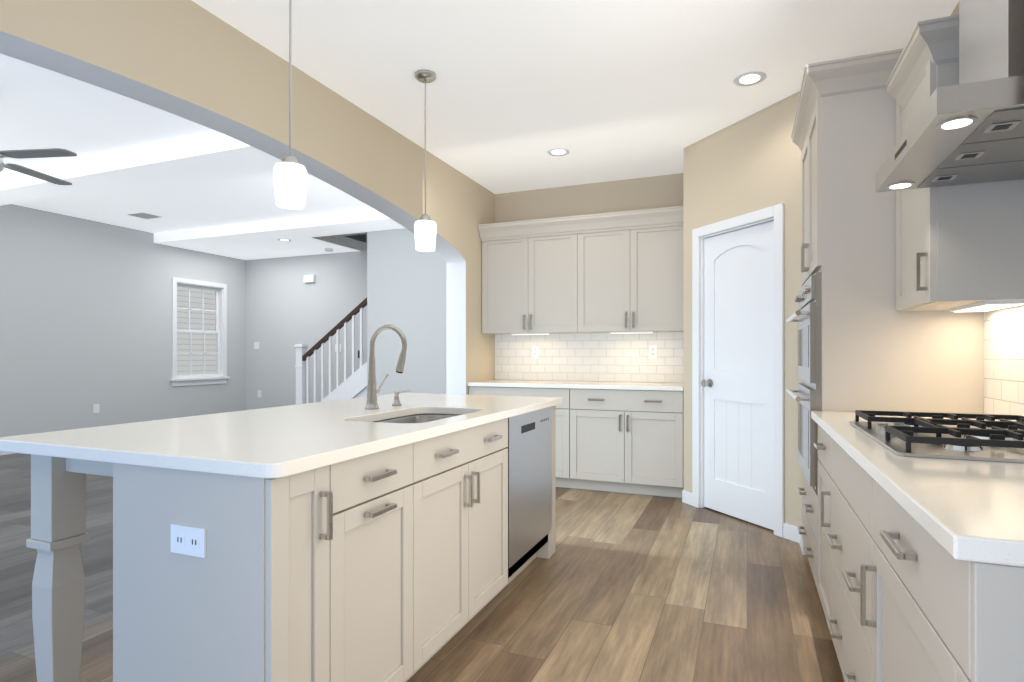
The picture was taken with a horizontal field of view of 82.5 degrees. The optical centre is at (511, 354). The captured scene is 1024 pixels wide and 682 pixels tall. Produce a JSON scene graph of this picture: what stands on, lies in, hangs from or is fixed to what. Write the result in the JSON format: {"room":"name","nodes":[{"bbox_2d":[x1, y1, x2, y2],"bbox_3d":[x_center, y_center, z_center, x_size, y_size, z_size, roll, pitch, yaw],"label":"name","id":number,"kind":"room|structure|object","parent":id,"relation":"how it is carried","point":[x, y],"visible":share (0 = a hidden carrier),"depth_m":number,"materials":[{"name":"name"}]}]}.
{"room":"kitchen","nodes":[
{"label":"kitchen","id":0,"kind":"room"},
{"bbox_2d":[0,204,245,436],"bbox_3d":[-6.332,-0.305,5.851,0.120,2.930,9.320,0,0,22],"label":"wall","id":1,"kind":"structure","parent":0,"point":[85,315],"depth_m":7.71,"materials":[{"name":"grey paint"}]},
{"bbox_2d":[0,451,14,454],"bbox_3d":[-6.292,1.113,5.770,0.014,0.095,9.200,0,0,22],"label":"baseboard","id":2,"kind":"structure","parent":1,"relation":"attached to","point":[1,453],"depth_m":6.77,"materials":[{"name":"white wood"}]},
{"bbox_2d":[93,404,99,412],"bbox_3d":[-5.506,0.710,7.728,0.006,0.120,0.080,0,0,22],"label":"outlet","id":3,"kind":"object","parent":1,"relation":"attached to","point":[96,408],"depth_m":7.73,"materials":[{"name":"white plastic"}]},
{"bbox_2d":[170,277,229,385],"bbox_3d":[-4.948,-0.350,9.218,0.170,1.640,1.040,0,0,22],"label":"window","id":4,"kind":"structure","parent":1,"relation":"in","point":[220,332],"depth_m":9.32,"materials":[{"name":"white"}]},
{"bbox_2d":[0,0,494,394],"bbox_3d":[-1.170,-0.305,3.706,0.200,2.930,9.200,0,0,22],"label":"wall","id":5,"kind":"structure","parent":0,"point":[190,60],"depth_m":3.12,"materials":[{"name":"beige paint"}]},
{"bbox_2d":[246,234,366,409],"bbox_3d":[-1.946,-1.490,9.043,5.630,5.300,0.120,0,0,22],"label":"wall","id":6,"kind":"structure","parent":0,"point":[287,308],"depth_m":9.63,"materials":[{"name":"grey paint"}]},
{"bbox_2d":[254,342,259,348],"bbox_3d":[-4.349,-0.160,9.943,0.120,0.120,0.006,0,0,22],"label":"light switch","id":7,"kind":"object","parent":6,"relation":"attached to","point":[256,345],"depth_m":9.94,"materials":[{"name":"white plastic"}]},
{"bbox_2d":[304,275,314,282],"bbox_3d":[-3.299,-1.240,9.498,0.200,0.120,0.044,0,0,22],"label":"door chime","id":8,"kind":"object","parent":6,"relation":"attached to","point":[309,278],"visible":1,"depth_m":9.48,"materials":[{"name":"white plastic"}]},
{"bbox_2d":[311,228,445,395],"bbox_3d":[-1.174,-1.540,8.042,3.050,5.400,1.160,0,0,22],"label":"wall","id":9,"kind":"structure","parent":0,"point":[406,287],"depth_m":7.49,"materials":[{"name":"grey paint"}]},
{"bbox_2d":[0,453,843,681],"bbox_3d":[-2.178,1.200,4.220,9.405,0.080,9.800,0,0,22],"label":"floor","id":10,"kind":"structure","parent":0,"point":[621,587],"depth_m":2.71,"materials":[{"name":"brown wood"}]},
{"bbox_2d":[26,405,555,681],"bbox_3d":[-0.595,0.723,2.571,1.040,0.874,2.235,0,0,22],"label":"kitchen island","id":11,"kind":"object","parent":10,"relation":"on","point":[389,565],"visible":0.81,"depth_m":1.61,"materials":[{"name":"beige wood"}]},
{"bbox_2d":[171,524,205,557],"bbox_3d":[-0.803,0.460,1.446,0.116,0.070,0.008,0,0,22],"label":"outlet","id":12,"kind":"object","parent":11,"relation":"attached to","point":[188,540],"visible":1,"depth_m":1.44,"materials":[{"name":"white plastic"}]},
{"bbox_2d":[0,393,562,478],"bbox_3d":[-0.629,0.268,2.593,1.105,0.035,2.280,0,0,22],"label":"island countertop","id":13,"kind":"structure","parent":11,"relation":"on","point":[276,442],"depth_m":1.83,"materials":[{"name":"white stone"}]},
{"bbox_2d":[365,324,406,408],"bbox_3d":[-0.560,0.054,2.725,0.220,0.389,0.162,0,0,22],"label":"faucet","id":14,"kind":"object","parent":13,"relation":"on","point":[373,390],"visible":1,"depth_m":2.69,"materials":[{"name":"silver metal"}]},
{"bbox_2d":[392,389,411,405],"bbox_3d":[-0.540,0.209,2.870,0.108,0.080,0.045,0,0,22],"label":"soap dispenser","id":15,"kind":"object","parent":13,"relation":"on","point":[396,399],"visible":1,"depth_m":2.87,"materials":[{"name":"silver metal"}]},
{"bbox_2d":[506,407,551,577],"bbox_3d":[-0.135,0.672,3.099,0.522,0.769,0.647,0,0,22],"label":"dishwasher","id":16,"kind":"object","parent":11,"relation":"in","point":[529,447],"visible":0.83,"depth_m":2.96,"materials":[{"name":"silver metal"}]},
{"bbox_2d":[294,297,366,404],"bbox_3d":[-1.406,-0.116,8.177,3.223,2.552,1.062,0,0,22],"label":"stairs","id":17,"kind":"structure","parent":10,"relation":"on","point":[354,385],"depth_m":8.06,"materials":[{"name":"white wood"}]},
{"bbox_2d":[469,386,576,488],"bbox_3d":[0.187,0.723,5.429,1.019,0.874,0.600,0,0,22],"label":"base cabinet","id":18,"kind":"object","parent":10,"relation":"on","point":[566,413],"depth_m":5.02,"materials":[{"name":"beige wood"}]},
{"bbox_2d":[577,389,683,497],"bbox_3d":[1.010,0.723,5.097,0.998,0.874,0.600,0,0,22],"label":"base cabinet","id":19,"kind":"object","parent":10,"relation":"on","point":[622,441],"depth_m":4.79,"materials":[{"name":"beige wood"}]},
{"bbox_2d":[467,380,683,390],"bbox_3d":[0.591,0.268,5.258,1.897,0.035,0.636,0,0,22],"label":"countertop","id":20,"kind":"structure","parent":19,"relation":"on","point":[594,385],"depth_m":5.07,"materials":[{"name":"white stone"}]},
{"bbox_2d":[814,425,825,616],"bbox_3d":[1.560,0.723,2.277,0.608,0.874,0.471,0,0,22],"label":"base cabinet","id":21,"kind":"object","parent":10,"relation":"on","point":[820,446],"depth_m":2.46,"materials":[{"name":"beige wood"}]},
{"bbox_2d":[826,433,865,681],"bbox_3d":[1.330,0.723,1.707,0.608,0.874,0.881,0,0,22],"label":"base cabinet","id":22,"kind":"object","parent":10,"relation":"on","point":[845,478],"depth_m":1.84,"materials":[{"name":"beige wood"}]},
{"bbox_2d":[786,48,983,589],"bbox_3d":[1.752,-0.059,2.863,0.694,2.437,0.899,0,0,22],"label":"tall cabinet","id":23,"kind":"object","parent":10,"relation":"on","point":[863,343],"visible":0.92,"depth_m":2.56,"materials":[{"name":"beige wood"}]},
{"bbox_2d":[866,472,1023,681],"bbox_3d":[1.055,0.723,1.023,0.608,0.874,0.715,0,0,22],"label":"base cabinet","id":24,"kind":"object","parent":10,"relation":"on","point":[904,596],"depth_m":1.01,"materials":[{"name":"beige wood"}]},
{"bbox_2d":[811,411,1023,566],"bbox_3d":[1.273,0.268,1.596,0.634,0.035,1.952,0,0,22],"label":"countertop","id":25,"kind":"structure","parent":24,"relation":"on","point":[965,510],"depth_m":1.07,"materials":[{"name":"white stone"}]},
{"bbox_2d":[849,410,1023,462],"bbox_3d":[1.335,0.225,1.694,0.520,0.048,0.760,0,0,22],"label":"cooktop","id":26,"kind":"object","parent":25,"relation":"in","point":[967,437],"visible":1,"depth_m":1.59,"materials":[{"name":"silver"}]},
{"bbox_2d":[0,0,958,259],"bbox_3d":[-2.150,-1.760,4.155,9.145,0.260,9.300,0,0,22],"label":"ceiling","id":27,"kind":"structure","parent":0,"point":[599,90],"depth_m":3.67,"materials":[{"name":"white paint"}]},
{"bbox_2d":[0,148,76,184],"bbox_3d":[-3.564,-1.460,3.916,1.006,0.619,1.006,0,0,-39],"label":"ceiling fan","id":28,"kind":"object","parent":27,"relation":"hanging from","point":[39,153],"visible":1,"depth_m":3.92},
{"bbox_2d":[0,133,281,205],"bbox_3d":[-4.095,-1.700,3.979,5.430,0.140,7.520,0,0,22],"label":"ceiling beams","id":29,"kind":"structure","parent":27,"relation":"attached to","point":[213,153],"depth_m":5.16,"materials":[{"name":"white paint"}]},
{"bbox_2d":[128,212,160,218],"bbox_3d":[-4.660,-1.766,7.404,0.280,0.007,0.250,0,0,22],"label":"ceiling vent","id":30,"kind":"object","parent":27,"relation":"in","point":[145,215],"visible":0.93,"depth_m":7.37,"materials":[{"name":"grey metal"}]},
{"bbox_2d":[273,0,306,208],"bbox_3d":[-0.908,-1.119,2.389,0.130,1.019,0.130,0,0,22],"label":"pendant light","id":31,"kind":"object","parent":27,"relation":"hanging from","point":[290,177],"visible":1,"depth_m":2.35,"materials":[{"name":"white glass"}]},
{"bbox_2d":[414,70,436,251],"bbox_3d":[-0.503,-1.119,3.392,0.130,1.019,0.130,0,0,22],"label":"pendant light","id":32,"kind":"object","parent":27,"relation":"hanging from","point":[425,227],"visible":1,"depth_m":3.35,"materials":[{"name":"white glass"}]},
{"bbox_2d":[547,148,569,155],"bbox_3d":[0.374,-1.627,4.687,0.184,0.006,0.184,0,0,22],"label":"recessed light","id":33,"kind":"object","parent":27,"relation":"in","point":[558,152],"visible":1,"depth_m":4.69,"materials":[{"name":"white"}]},
{"bbox_2d":[733,72,766,85],"bbox_3d":[1.403,-1.627,3.445,0.184,0.006,0.184,0,0,22],"label":"recessed light","id":34,"kind":"object","parent":27,"relation":"in","point":[749,78],"visible":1,"depth_m":3.44,"materials":[{"name":"white"}]},
{"bbox_2d":[495,173,683,382],"bbox_3d":[1.425,-0.235,5.334,3.395,2.790,0.120,0,0,22],"label":"wall","id":35,"kind":"structure","parent":0,"point":[661,191],"depth_m":5.54,"materials":[{"name":"beige paint"}]},
{"bbox_2d":[480,226,585,334],"bbox_3d":[0.237,-0.662,5.568,1.007,0.915,0.327,0,0,22],"label":"upper cabinet","id":36,"kind":"object","parent":35,"relation":"attached to","point":[535,283],"depth_m":5.41,"materials":[{"name":"beige wood"}]},
{"bbox_2d":[495,332,683,382],"bbox_3d":[0.710,0.017,5.554,1.903,0.464,0.009,0,0,22],"label":"backsplash","id":37,"kind":"structure","parent":35,"relation":"attached to","point":[617,357],"depth_m":5.53,"materials":[{"name":"white tile"}]},
{"bbox_2d":[532,346,538,357],"bbox_3d":[0.231,-0.030,5.737,0.072,0.120,0.006,0,0,22],"label":"electrical outlet","id":38,"kind":"object","parent":37,"relation":"attached to","point":[535,351],"visible":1,"depth_m":5.74,"materials":[{"name":"white plastic"}]},
{"bbox_2d":[649,345,656,357],"bbox_3d":[1.284,-0.030,5.313,0.072,0.120,0.006,0,0,22],"label":"electrical outlet","id":39,"kind":"object","parent":37,"relation":"attached to","point":[652,351],"visible":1,"depth_m":5.31,"materials":[{"name":"white plastic"}]},
{"bbox_2d":[586,218,683,333],"bbox_3d":[1.061,-0.662,5.236,1.008,0.915,0.327,0,0,22],"label":"upper cabinet","id":40,"kind":"object","parent":35,"relation":"attached to","point":[617,272],"depth_m":5.06,"materials":[{"name":"beige wood"}]},
{"bbox_2d":[684,91,801,526],"bbox_3d":[1.921,-0.235,4.177,1.370,2.790,1.655,0,0,22],"label":"wall","id":41,"kind":"structure","parent":0,"point":[750,163],"depth_m":3.92,"materials":[{"name":"beige paint"}]},
{"bbox_2d":[701,221,773,529],"bbox_3d":[1.596,0.135,4.114,0.525,2.026,0.516,0,0,22],"label":"pantry door","id":42,"kind":"structure","parent":41,"relation":"in","point":[737,382],"depth_m":4.10,"materials":[{"name":"white wood"}]},
{"bbox_2d":[692,203,783,536],"bbox_3d":[1.603,0.098,4.114,0.118,2.124,0.848,0,0,-23],"label":"door frame","id":43,"kind":"structure","parent":41,"relation":"attached to","point":[776,212],"depth_m":3.96,"materials":[{"name":"white wood"}]},
{"bbox_2d":[793,526,804,554],"bbox_3d":[1.741,1.113,3.529,0.032,0.095,0.318,0,0,22],"label":"baseboard","id":44,"kind":"structure","parent":41,"relation":"attached to","point":[797,537],"depth_m":3.60,"materials":[{"name":"white wood"}]},
{"bbox_2d":[950,2,997,419],"bbox_3d":[1.609,-0.235,1.411,0.120,2.790,7.020,0,0,22],"label":"wall","id":45,"kind":"structure","parent":0,"point":[955,11],"depth_m":2.72,"materials":[{"name":"beige paint"}]},
{"bbox_2d":[875,0,1023,192],"bbox_3d":[1.382,-1.100,1.657,0.477,1.055,0.728,0,0,22],"label":"range hood","id":46,"kind":"object","parent":45,"relation":"attached to","point":[968,128],"visible":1,"depth_m":1.57,"materials":[{"name":"silver metal"}]},
{"bbox_2d":[885,14,1023,311],"bbox_3d":[1.653,-0.651,2.180,0.365,0.958,0.581,0,0,22],"label":"upper cabinet","id":47,"kind":"object","parent":45,"relation":"attached to","point":[959,248],"visible":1,"depth_m":2.00,"materials":[{"name":"beige wood"}]},
{"bbox_2d":[984,305,1023,420],"bbox_3d":[1.421,-0.168,1.115,0.009,0.834,2.732,0,0,22],"label":"backsplash","id":48,"kind":"structure","parent":45,"relation":"attached to","point":[1003,361],"depth_m":2.19,"materials":[{"name":"white tile"}]},
{"label":"outside","id":49,"kind":"structure","parent":0,"visible":0},
{"bbox_2d":[177,287,215,374],"bbox_3d":[-7.841,-1.840,10.707,0.250,8.000,10.000,0,0,22],"label":"siding","id":50,"kind":"object","parent":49,"point":[195,345],"depth_m":12.77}
]}

